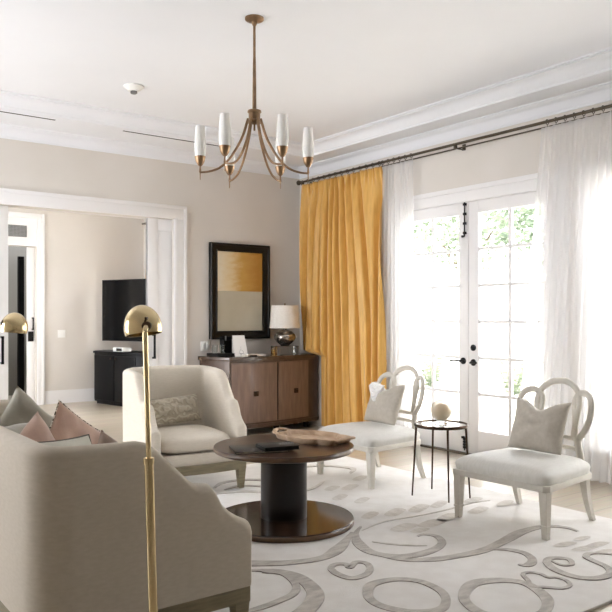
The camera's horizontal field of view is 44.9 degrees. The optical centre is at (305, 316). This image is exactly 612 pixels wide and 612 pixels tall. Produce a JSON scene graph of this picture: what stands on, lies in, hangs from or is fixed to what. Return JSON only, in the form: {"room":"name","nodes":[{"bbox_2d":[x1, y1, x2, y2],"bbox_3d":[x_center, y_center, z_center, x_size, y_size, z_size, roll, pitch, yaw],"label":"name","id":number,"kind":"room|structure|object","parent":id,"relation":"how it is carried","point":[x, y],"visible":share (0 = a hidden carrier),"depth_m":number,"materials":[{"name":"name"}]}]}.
{"room":"hotel room","nodes":[
{"label":"hotel room","id":0,"kind":"room"},
{"bbox_2d":[8,246,25,395],"bbox_3d":[-4.468,-0.194,11.946,3.300,3.020,1.600,0,0,-37],"label":"wall","id":1,"kind":"structure","parent":0,"point":[14,252],"depth_m":12.43,"materials":[{"name":"grey paint"}]},
{"bbox_2d":[8,207,143,403],"bbox_3d":[-5.430,-0.334,10.139,7.200,3.300,0.150,0,0,-37],"label":"wall","id":2,"kind":"structure","parent":0,"point":[82,251],"depth_m":11.48,"materials":[{"name":"paint"}]},
{"bbox_2d":[8,224,26,236],"bbox_3d":[-4.317,-1.269,10.851,0.435,0.170,0.012,0,0,-37],"label":"air vent","id":3,"kind":"object","parent":2,"relation":"attached to","point":[13,230],"visible":0.8,"depth_m":10.90,"materials":[{"name":"grey metal"}]},
{"bbox_2d":[8,211,44,404],"bbox_3d":[-4.334,-0.114,10.836,0.990,2.860,0.040,0,0,-37],"label":"trim","id":4,"kind":"structure","parent":2,"relation":"attached to","point":[35,223],"depth_m":11.08,"materials":[{"name":"white paint"}]},
{"bbox_2d":[26,247,34,401],"bbox_3d":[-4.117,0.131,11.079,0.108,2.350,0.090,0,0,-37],"label":"door","id":5,"kind":"structure","parent":2,"relation":"in","point":[30,251],"depth_m":11.08,"materials":[{"name":"white wood"}]},
{"bbox_2d":[58,330,64,337],"bbox_3d":[-3.733,0.256,11.301,0.116,0.116,0.013,0,0,-37],"label":"light switch","id":6,"kind":"object","parent":2,"relation":"attached to","point":[61,333],"visible":1,"depth_m":11.30,"materials":[{"name":"white plastic"}]},
{"bbox_2d":[45,388,94,403],"bbox_3d":[-3.293,1.216,11.624,1.600,0.200,0.020,0,0,-37],"label":"baseboard","id":7,"kind":"structure","parent":2,"relation":"attached to","point":[73,395],"depth_m":11.36,"materials":[{"name":"white paint"}]},
{"bbox_2d":[102,279,145,341],"bbox_3d":[-2.352,-0.102,11.160,1.650,0.935,0.350,0,0,31],"label":"television","id":8,"kind":"object","parent":2,"relation":"attached to","point":[119,297],"visible":0.29,"depth_m":11.24,"materials":[{"name":"black screen glass"},{"name":"black plastic"}]},
{"bbox_2d":[144,219,145,278],"bbox_3d":[-1.520,-0.334,10.749,0.200,3.300,3.840,0,0,-37],"label":"wall","id":9,"kind":"structure","parent":0,"point":[144,219],"depth_m":12.08,"materials":[{"name":"paint"}]},
{"bbox_2d":[0,138,299,364],"bbox_3d":[-3.073,-0.434,7.100,7.350,3.500,0.160,0,0,-37],"label":"wall","id":10,"kind":"structure","parent":0,"point":[254,210],"depth_m":8.38,"materials":[{"name":"paint"}]},
{"bbox_2d":[0,205,7,399],"bbox_3d":[-3.209,0.112,6.970,0.777,2.388,0.095,0,0,-37],"label":"door","id":11,"kind":"structure","parent":10,"relation":"in","point":[3,209],"depth_m":7.17,"materials":[{"name":"white wood"}]},
{"bbox_2d":[0,188,186,364],"bbox_3d":[-2.320,0.041,7.653,2.320,2.550,0.212,0,0,-37],"label":"trim","id":12,"kind":"structure","parent":10,"relation":"attached to","point":[7,196],"depth_m":8.07,"materials":[{"name":"white paint"}]},
{"bbox_2d":[146,218,171,365],"bbox_3d":[-1.401,0.112,8.317,0.813,2.388,0.095,0,0,-37],"label":"door","id":13,"kind":"structure","parent":10,"relation":"in","point":[158,231],"depth_m":8.17,"materials":[{"name":"white wood"}]},
{"bbox_2d":[201,341,209,350],"bbox_3d":[-1.144,0.331,8.427,0.120,0.110,0.014,0,0,-37],"label":"wall outlet","id":14,"kind":"object","parent":10,"relation":"attached to","point":[205,345],"visible":1,"depth_m":8.43,"materials":[{"name":"white plastic"}]},
{"bbox_2d":[209,242,269,338],"bbox_3d":[-0.770,-0.299,8.678,0.810,1.110,0.055,0,0,-37],"label":"framed panel","id":15,"kind":"object","parent":10,"relation":"attached to","point":[239,274],"visible":0.96,"depth_m":8.68,"materials":[{"name":"black wood"}]},
{"bbox_2d":[0,0,611,166],"bbox_3d":[0.056,-1.984,3.065,7.150,0.300,10.050,0,0,-37],"label":"ceiling","id":16,"kind":"structure","parent":0,"point":[330,66],"depth_m":5.53,"materials":[{"name":"paint"}]},
{"bbox_2d":[0,110,56,120],"bbox_3d":[-3.469,-1.832,6.032,2.848,0.004,0.040,0,0,-37],"label":"air slot","id":17,"kind":"object","parent":16,"relation":"attached to","point":[0,110],"visible":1,"depth_m":6.72,"materials":[{"name":"black metal"}]},
{"bbox_2d":[123,83,143,94],"bbox_3d":[-1.456,-1.920,6.259,0.170,0.068,0.170,0,0,-37],"label":"smoke detector","id":18,"kind":"object","parent":16,"relation":"attached to","point":[133,88],"visible":1,"depth_m":6.22,"materials":[{"name":"white plastic"}]},
{"bbox_2d":[123,130,218,145],"bbox_3d":[-1.357,-1.832,7.604,1.103,0.004,0.040,0,0,-37],"label":"air slot","id":19,"kind":"object","parent":16,"relation":"attached to","point":[123,130],"visible":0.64,"depth_m":7.54,"materials":[{"name":"black metal"}]},
{"bbox_2d":[194,14,313,188],"bbox_3d":[-0.337,-1.423,4.837,0.687,1.062,0.781,0,0,-33],"label":"chandelier","id":20,"kind":"object","parent":16,"relation":"hanging from","point":[227,148],"visible":1,"depth_m":4.81,"materials":[{"name":"gold metal"}]},
{"bbox_2d":[0,47,611,156],"bbox_3d":[0.158,-1.891,3.054,6.300,0.126,8.910,0,0,-37],"label":"trim","id":21,"kind":"structure","parent":16,"relation":"attached to","point":[598,62],"depth_m":6.81,"materials":[{"name":"paint"}]},
{"bbox_2d":[8,395,611,611],"bbox_3d":[-1.099,1.376,5.914,9.100,0.120,16.400,0,0,-37],"label":"floor","id":22,"kind":"structure","parent":0,"point":[106,418],"depth_m":6.83,"materials":[{"name":"brown wood"}]},
{"bbox_2d":[0,312,27,333],"bbox_3d":[-1.674,0.647,3.503,0.667,1.337,0.256,0,0,-22],"label":"floor lamp","id":23,"kind":"object","parent":22,"relation":"on","point":[14,322],"visible":1,"depth_m":3.50,"materials":[{"name":"gold metal"}]},
{"bbox_2d":[17,256,23,390],"bbox_3d":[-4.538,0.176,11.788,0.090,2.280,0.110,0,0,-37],"label":"tall cabinet","id":24,"kind":"object","parent":22,"relation":"on","point":[20,259],"visible":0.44,"depth_m":11.76,"materials":[{"name":"black paint"}]},
{"bbox_2d":[93,350,142,406],"bbox_3d":[-2.703,0.916,11.100,1.300,0.800,0.484,0,0,41],"label":"media cabinet","id":25,"kind":"object","parent":22,"relation":"on","point":[109,366],"visible":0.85,"depth_m":10.97,"materials":[{"name":"black paint"}]},
{"bbox_2d":[113,347,130,351],"bbox_3d":[-2.751,0.486,11.067,0.240,0.060,0.163,0,0,41],"label":"media box","id":26,"kind":"object","parent":25,"relation":"on","point":[116,349],"visible":1,"depth_m":11.01,"materials":[{"name":"white plastic"}]},
{"bbox_2d":[198,353,318,431],"bbox_3d":[-0.489,0.878,8.554,1.416,0.874,0.543,0,0,-37],"label":"credenza","id":27,"kind":"object","parent":22,"relation":"on","point":[269,390],"visible":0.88,"depth_m":8.35,"materials":[{"name":"brown wood"}]},
{"bbox_2d":[207,353,234,356],"bbox_3d":[-0.917,0.422,8.306,0.310,0.035,0.260,0,0,-35],"label":"tray","id":28,"kind":"object","parent":27,"relation":"on","point":[208,354],"visible":0.86,"depth_m":8.21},
{"bbox_2d":[212,345,217,352],"bbox_3d":[-1.021,0.356,8.279,0.066,0.095,0.066,0,0,-37],"label":"drinking glass","id":29,"kind":"object","parent":28,"relation":"on","point":[214,347],"visible":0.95,"depth_m":8.25,"materials":[{"name":"clear glass"}]},
{"bbox_2d":[219,345,224,352],"bbox_3d":[-0.933,0.356,8.244,0.066,0.095,0.066,0,0,-37],"label":"drinking glass","id":30,"kind":"object","parent":28,"relation":"on","point":[221,347],"visible":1,"depth_m":8.22,"materials":[{"name":"clear glass"}]},
{"bbox_2d":[220,336,231,352],"bbox_3d":[-0.905,0.309,8.340,0.100,0.190,0.100,0,0,-37],"label":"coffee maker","id":31,"kind":"object","parent":28,"relation":"on","point":[224,340],"visible":0.91,"depth_m":8.31,"materials":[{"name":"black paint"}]},
{"bbox_2d":[232,335,247,356],"bbox_3d":[-0.741,0.322,8.263,0.170,0.234,0.092,0,0,-25],"label":"greeting card","id":32,"kind":"object","parent":27,"relation":"on","point":[239,348],"visible":0.99,"depth_m":8.24,"materials":[{"name":"white paper"}]},
{"bbox_2d":[241,354,265,356],"bbox_3d":[-0.590,0.426,8.275,0.281,0.029,0.135,0,0,-31],"label":"notepad","id":33,"kind":"object","parent":27,"relation":"on","point":[246,355],"visible":1,"depth_m":8.22,"materials":[{"name":"white paper"}]},
{"bbox_2d":[269,303,299,354],"bbox_3d":[-0.249,0.138,8.741,0.366,0.605,0.366,0,0,-37],"label":"table lamp","id":34,"kind":"object","parent":27,"relation":"on","point":[284,316],"visible":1,"depth_m":8.63,"materials":[{"name":"white fabric"}]},
{"bbox_2d":[184,456,611,611],"bbox_3d":[-0.064,1.304,4.590,3.480,0.022,3.660,0,0,-37],"label":"rug","id":35,"kind":"object","parent":22,"relation":"on","point":[402,551],"visible":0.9,"depth_m":4.08,"materials":[{"name":"white carpet"}]},
{"bbox_2d":[0,400,251,611],"bbox_3d":[-1.095,0.873,3.448,0.862,0.847,1.800,0,0,-37],"label":"settee","id":36,"kind":"object","parent":35,"relation":"on","point":[73,518],"visible":0.95,"depth_m":2.66,"materials":[{"name":"beige fabric"}]},
{"bbox_2d":[2,423,27,433],"bbox_3d":[-1.460,0.648,3.551,0.235,0.416,0.540,0,0,27],"label":"throw pillow","id":37,"kind":"object","parent":36,"relation":"on","point":[17,428],"visible":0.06,"depth_m":3.64,"materials":[{"name":"grey fabric"}]},
{"bbox_2d":[0,386,52,427],"bbox_3d":[-1.459,0.609,3.902,0.578,0.493,0.203,0,0,-37],"label":"throw pillow","id":38,"kind":"object","parent":36,"relation":"on","point":[21,408],"visible":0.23,"depth_m":3.86,"materials":[{"name":"grey fabric"}]},
{"bbox_2d":[20,411,54,441],"bbox_3d":[-1.245,0.650,3.377,0.228,0.413,0.537,0,0,10],"label":"throw pillow","id":39,"kind":"object","parent":36,"relation":"on","point":[36,429],"visible":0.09,"depth_m":3.41,"materials":[{"name":"fabric"}]},
{"bbox_2d":[39,434,91,445],"bbox_3d":[-1.050,0.694,3.285,0.229,0.323,0.440,0,0,29],"label":"throw pillow","id":40,"kind":"object","parent":36,"relation":"on","point":[84,439],"visible":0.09,"depth_m":3.37,"materials":[{"name":"grey fabric"}]},
{"bbox_2d":[49,400,100,443],"bbox_3d":[-1.211,0.642,3.837,0.155,0.429,0.562,0,0,35],"label":"throw pillow","id":41,"kind":"object","parent":36,"relation":"on","point":[65,424],"visible":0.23,"depth_m":3.81,"materials":[{"name":"fabric"}]},
{"bbox_2d":[97,430,117,443],"bbox_3d":[-0.781,0.664,3.092,0.457,0.384,0.187,0,0,-37],"label":"throw pillow","id":42,"kind":"object","parent":36,"relation":"on","point":[104,438],"visible":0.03,"depth_m":3.08,"materials":[{"name":"beige fabric"}]},
{"bbox_2d":[124,305,161,611],"bbox_3d":[-0.497,0.637,2.462,0.257,1.356,0.276,0,0,1],"label":"floor lamp","id":43,"kind":"object","parent":35,"relation":"on","point":[141,320],"visible":1,"depth_m":2.44,"materials":[{"name":"gold metal"}]},
{"bbox_2d":[123,365,246,487],"bbox_3d":[-0.954,0.845,5.719,0.765,0.903,0.770,0,0,-31],"label":"armchair","id":44,"kind":"object","parent":35,"relation":"on","point":[188,446],"visible":0.77,"depth_m":5.63,"materials":[{"name":"beige fabric"}]},
{"bbox_2d":[150,394,200,425],"bbox_3d":[-1.033,0.731,5.800,0.434,0.230,0.137,0,0,-30],"label":"lumbar pillow","id":45,"kind":"object","parent":44,"relation":"on","point":[179,409],"visible":0.93,"depth_m":5.76,"materials":[{"name":"beige fabric"}]},
{"bbox_2d":[158,424,229,453],"bbox_3d":[-0.932,0.925,5.680,0.569,0.158,0.650,0,0,-31],"label":"seat cushion","id":46,"kind":"object","parent":44,"relation":"on","point":[173,438],"depth_m":5.45,"materials":[{"name":"beige fabric"}]},
{"bbox_2d":[213,434,353,542],"bbox_3d":[-0.140,1.053,4.682,0.886,0.488,0.886,0,0,-37],"label":"coffee table","id":47,"kind":"object","parent":35,"relation":"on","point":[284,513],"visible":0.8,"depth_m":4.54,"materials":[{"name":"brown wood"}]},
{"bbox_2d":[229,444,288,454],"bbox_3d":[-0.290,0.802,4.509,0.320,0.012,0.250,0,0,-15],"label":"magazine","id":48,"kind":"object","parent":47,"relation":"on","point":[237,449],"visible":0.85,"depth_m":4.43,"materials":[{"name":"black paper"}]},
{"bbox_2d":[256,441,299,451],"bbox_3d":[-0.171,0.783,4.485,0.224,0.025,0.170,0,0,-23],"label":"book","id":49,"kind":"object","parent":48,"relation":"on","point":[284,445],"visible":1,"depth_m":4.44,"materials":[{"name":"grey paper"}]},
{"bbox_2d":[272,427,355,445],"bbox_3d":[0.045,0.780,4.846,0.640,0.055,0.326,0,0,38],"label":"serving tray","id":50,"kind":"object","parent":47,"relation":"on","point":[311,437],"visible":1,"depth_m":4.87,"materials":[{"name":"brown wood"}]},
{"bbox_2d":[316,365,425,488],"bbox_3d":[0.570,0.852,6.034,0.747,0.888,0.719,0,0,-36],"label":"chair","id":51,"kind":"object","parent":35,"relation":"on","point":[372,438],"visible":0.72,"depth_m":5.86,"materials":[{"name":"beige paint"}]},
{"bbox_2d":[364,381,404,424],"bbox_3d":[0.641,0.700,6.050,0.186,0.319,0.382,0,0,-37],"label":"chair pillow","id":52,"kind":"object","parent":51,"relation":"on","point":[383,406],"visible":1,"depth_m":5.96,"materials":[{"name":"grey fabric"}]},
{"bbox_2d":[411,420,470,502],"bbox_3d":[0.978,1.031,5.360,0.387,0.524,0.387,0,0,-37],"label":"side table","id":53,"kind":"object","parent":35,"relation":"on","point":[423,424],"visible":0.93,"depth_m":5.30,"materials":[{"name":"brown metal"}]},
{"bbox_2d":[430,399,452,424],"bbox_3d":[0.983,0.686,5.370,0.160,0.178,0.160,0,0,-37],"label":"glass orb","id":54,"kind":"object","parent":53,"relation":"on","point":[441,410],"visible":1,"depth_m":5.32,"materials":[{"name":"white glass"}]},
{"bbox_2d":[453,377,595,540],"bbox_3d":[1.447,0.852,4.765,0.747,0.888,0.719,0,0,-39],"label":"chair","id":55,"kind":"object","parent":35,"relation":"on","point":[543,473],"visible":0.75,"depth_m":4.63,"materials":[{"name":"white fabric"}]},
{"bbox_2d":[507,398,570,454],"bbox_3d":[1.503,0.701,4.791,0.189,0.318,0.405,0,0,-37],"label":"chair pillow","id":56,"kind":"object","parent":55,"relation":"on","point":[534,429],"visible":1,"depth_m":4.72,"materials":[{"name":"grey fabric"}]},
{"bbox_2d":[300,100,611,426],"bbox_3d":[3.015,-0.434,5.244,0.200,3.500,10.410,0,0,-37],"label":"wall","id":57,"kind":"structure","parent":0,"point":[517,155],"depth_m":6.99,"materials":[{"name":"paint"}]},
{"bbox_2d":[0,81,611,178],"bbox_3d":[0.056,-1.776,3.065,7.150,0.115,10.050,0,0,-37],"label":"trim","id":58,"kind":"structure","parent":57,"relation":"attached to","point":[600,93],"depth_m":7.43,"materials":[{"name":"paint"}]},
{"bbox_2d":[413,202,468,452],"bbox_3d":[1.261,0.099,7.434,0.109,2.394,0.935,0,0,-37],"label":"door","id":59,"kind":"structure","parent":57,"relation":"in","point":[457,442],"depth_m":7.17,"materials":[{"name":"white wood"}]},
{"bbox_2d":[420,444,471,454],"bbox_3d":[1.617,1.307,7.104,0.220,0.018,1.935,0,0,-37],"label":"trim","id":60,"kind":"structure","parent":57,"relation":"attached to","point":[422,445],"depth_m":7.28,"materials":[{"name":"grey metal"}]},
{"bbox_2d":[296,104,611,185],"bbox_3d":[1.825,-1.631,6.550,0.150,0.075,6.327,0,0,-37],"label":"curtain rod","id":61,"kind":"object","parent":57,"relation":"attached to","point":[454,145],"visible":0.93,"depth_m":6.87,"materials":[{"name":"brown metal"}]},
{"bbox_2d":[299,161,386,426],"bbox_3d":[0.414,-0.181,8.368,0.173,2.955,1.537,0,0,-35],"label":"curtain","id":62,"kind":"object","parent":61,"relation":"hanging from","point":[342,298],"visible":0.93,"depth_m":8.30,"materials":[{"name":"fabric"}]},
{"bbox_2d":[381,153,414,427],"bbox_3d":[0.948,-0.179,7.678,0.079,2.960,0.514,0,0,-37],"label":"curtain","id":63,"kind":"object","parent":61,"relation":"hanging from","point":[397,262],"visible":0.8,"depth_m":7.64,"materials":[{"name":"white fabric"}]},
{"bbox_2d":[521,104,611,484],"bbox_3d":[2.442,-0.179,5.664,0.083,2.960,2.049,0,0,-37],"label":"curtain","id":64,"kind":"object","parent":61,"relation":"hanging from","point":[569,328],"visible":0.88,"depth_m":6.00,"materials":[{"name":"white fabric"}]},
{"bbox_2d":[413,173,537,210],"bbox_3d":[1.610,0.036,7.102,0.234,2.560,2.210,0,0,-37],"label":"trim","id":65,"kind":"structure","parent":57,"relation":"attached to","point":[526,183],"depth_m":6.93,"materials":[{"name":"white paint"}]},
{"bbox_2d":[469,192,535,453],"bbox_3d":[1.826,0.101,6.674,0.109,2.391,0.945,0,0,-37],"label":"door","id":66,"kind":"structure","parent":57,"relation":"in","point":[479,441],"depth_m":6.97,"materials":[{"name":"white wood"}]},
{"label":"outside","id":67,"kind":"structure","parent":0,"visible":0},
{"bbox_2d":[416,398,507,426],"bbox_3d":[10.714,1.446,15.458,24.350,0.140,36.000,0,0,-37],"label":"patio","id":68,"kind":"structure","parent":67,"point":[489,415],"depth_m":10.44,"materials":[{"name":"white concrete"}]},
{"bbox_2d":[414,221,425,252],"bbox_3d":[1.348,-1.006,16.227,2.836,4.775,2.718,0,0,17],"label":"tree","id":69,"kind":"object","parent":68,"relation":"on","point":[415,230],"visible":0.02,"depth_m":15.72,"materials":[{"name":"green plant"}]},
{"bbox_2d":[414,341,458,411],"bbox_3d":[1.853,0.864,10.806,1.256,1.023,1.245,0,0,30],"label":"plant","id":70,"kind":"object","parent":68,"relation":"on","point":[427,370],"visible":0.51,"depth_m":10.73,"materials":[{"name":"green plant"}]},
{"bbox_2d":[414,270,530,407],"bbox_3d":[3.119,0.346,11.049,0.280,2.060,30.000,0,0,-37],"label":"exterior wall","id":71,"kind":"structure","parent":68,"relation":"on","point":[494,299],"depth_m":11.41,"materials":[{"name":"white paint"}]},
{"bbox_2d":[414,241,532,276],"bbox_3d":[3.895,-0.895,10.007,0.040,0.418,15.400,0,0,-37],"label":"trellis","id":72,"kind":"object","parent":71,"relation":"on","point":[523,252],"visible":0.16,"depth_m":11.47,"materials":[{"name":"white paint"}]},
{"bbox_2d":[414,206,534,272],"bbox_3d":[3.063,-1.059,14.185,2.844,4.881,3.052,0,0,-37],"label":"tree","id":73,"kind":"object","parent":68,"relation":"on","point":[443,243],"visible":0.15,"depth_m":13.89,"materials":[{"name":"green plant"}]},
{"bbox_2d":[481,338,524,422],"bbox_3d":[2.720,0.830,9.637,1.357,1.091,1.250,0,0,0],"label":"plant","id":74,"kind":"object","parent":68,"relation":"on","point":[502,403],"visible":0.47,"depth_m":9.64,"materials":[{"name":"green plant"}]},
{"bbox_2d":[482,205,534,266],"bbox_3d":[4.393,-0.836,11.869,2.559,4.436,2.916,0,0,-37],"label":"tree","id":75,"kind":"object","parent":68,"relation":"on","point":[525,213],"visible":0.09,"depth_m":12.19,"materials":[{"name":"green plant"}]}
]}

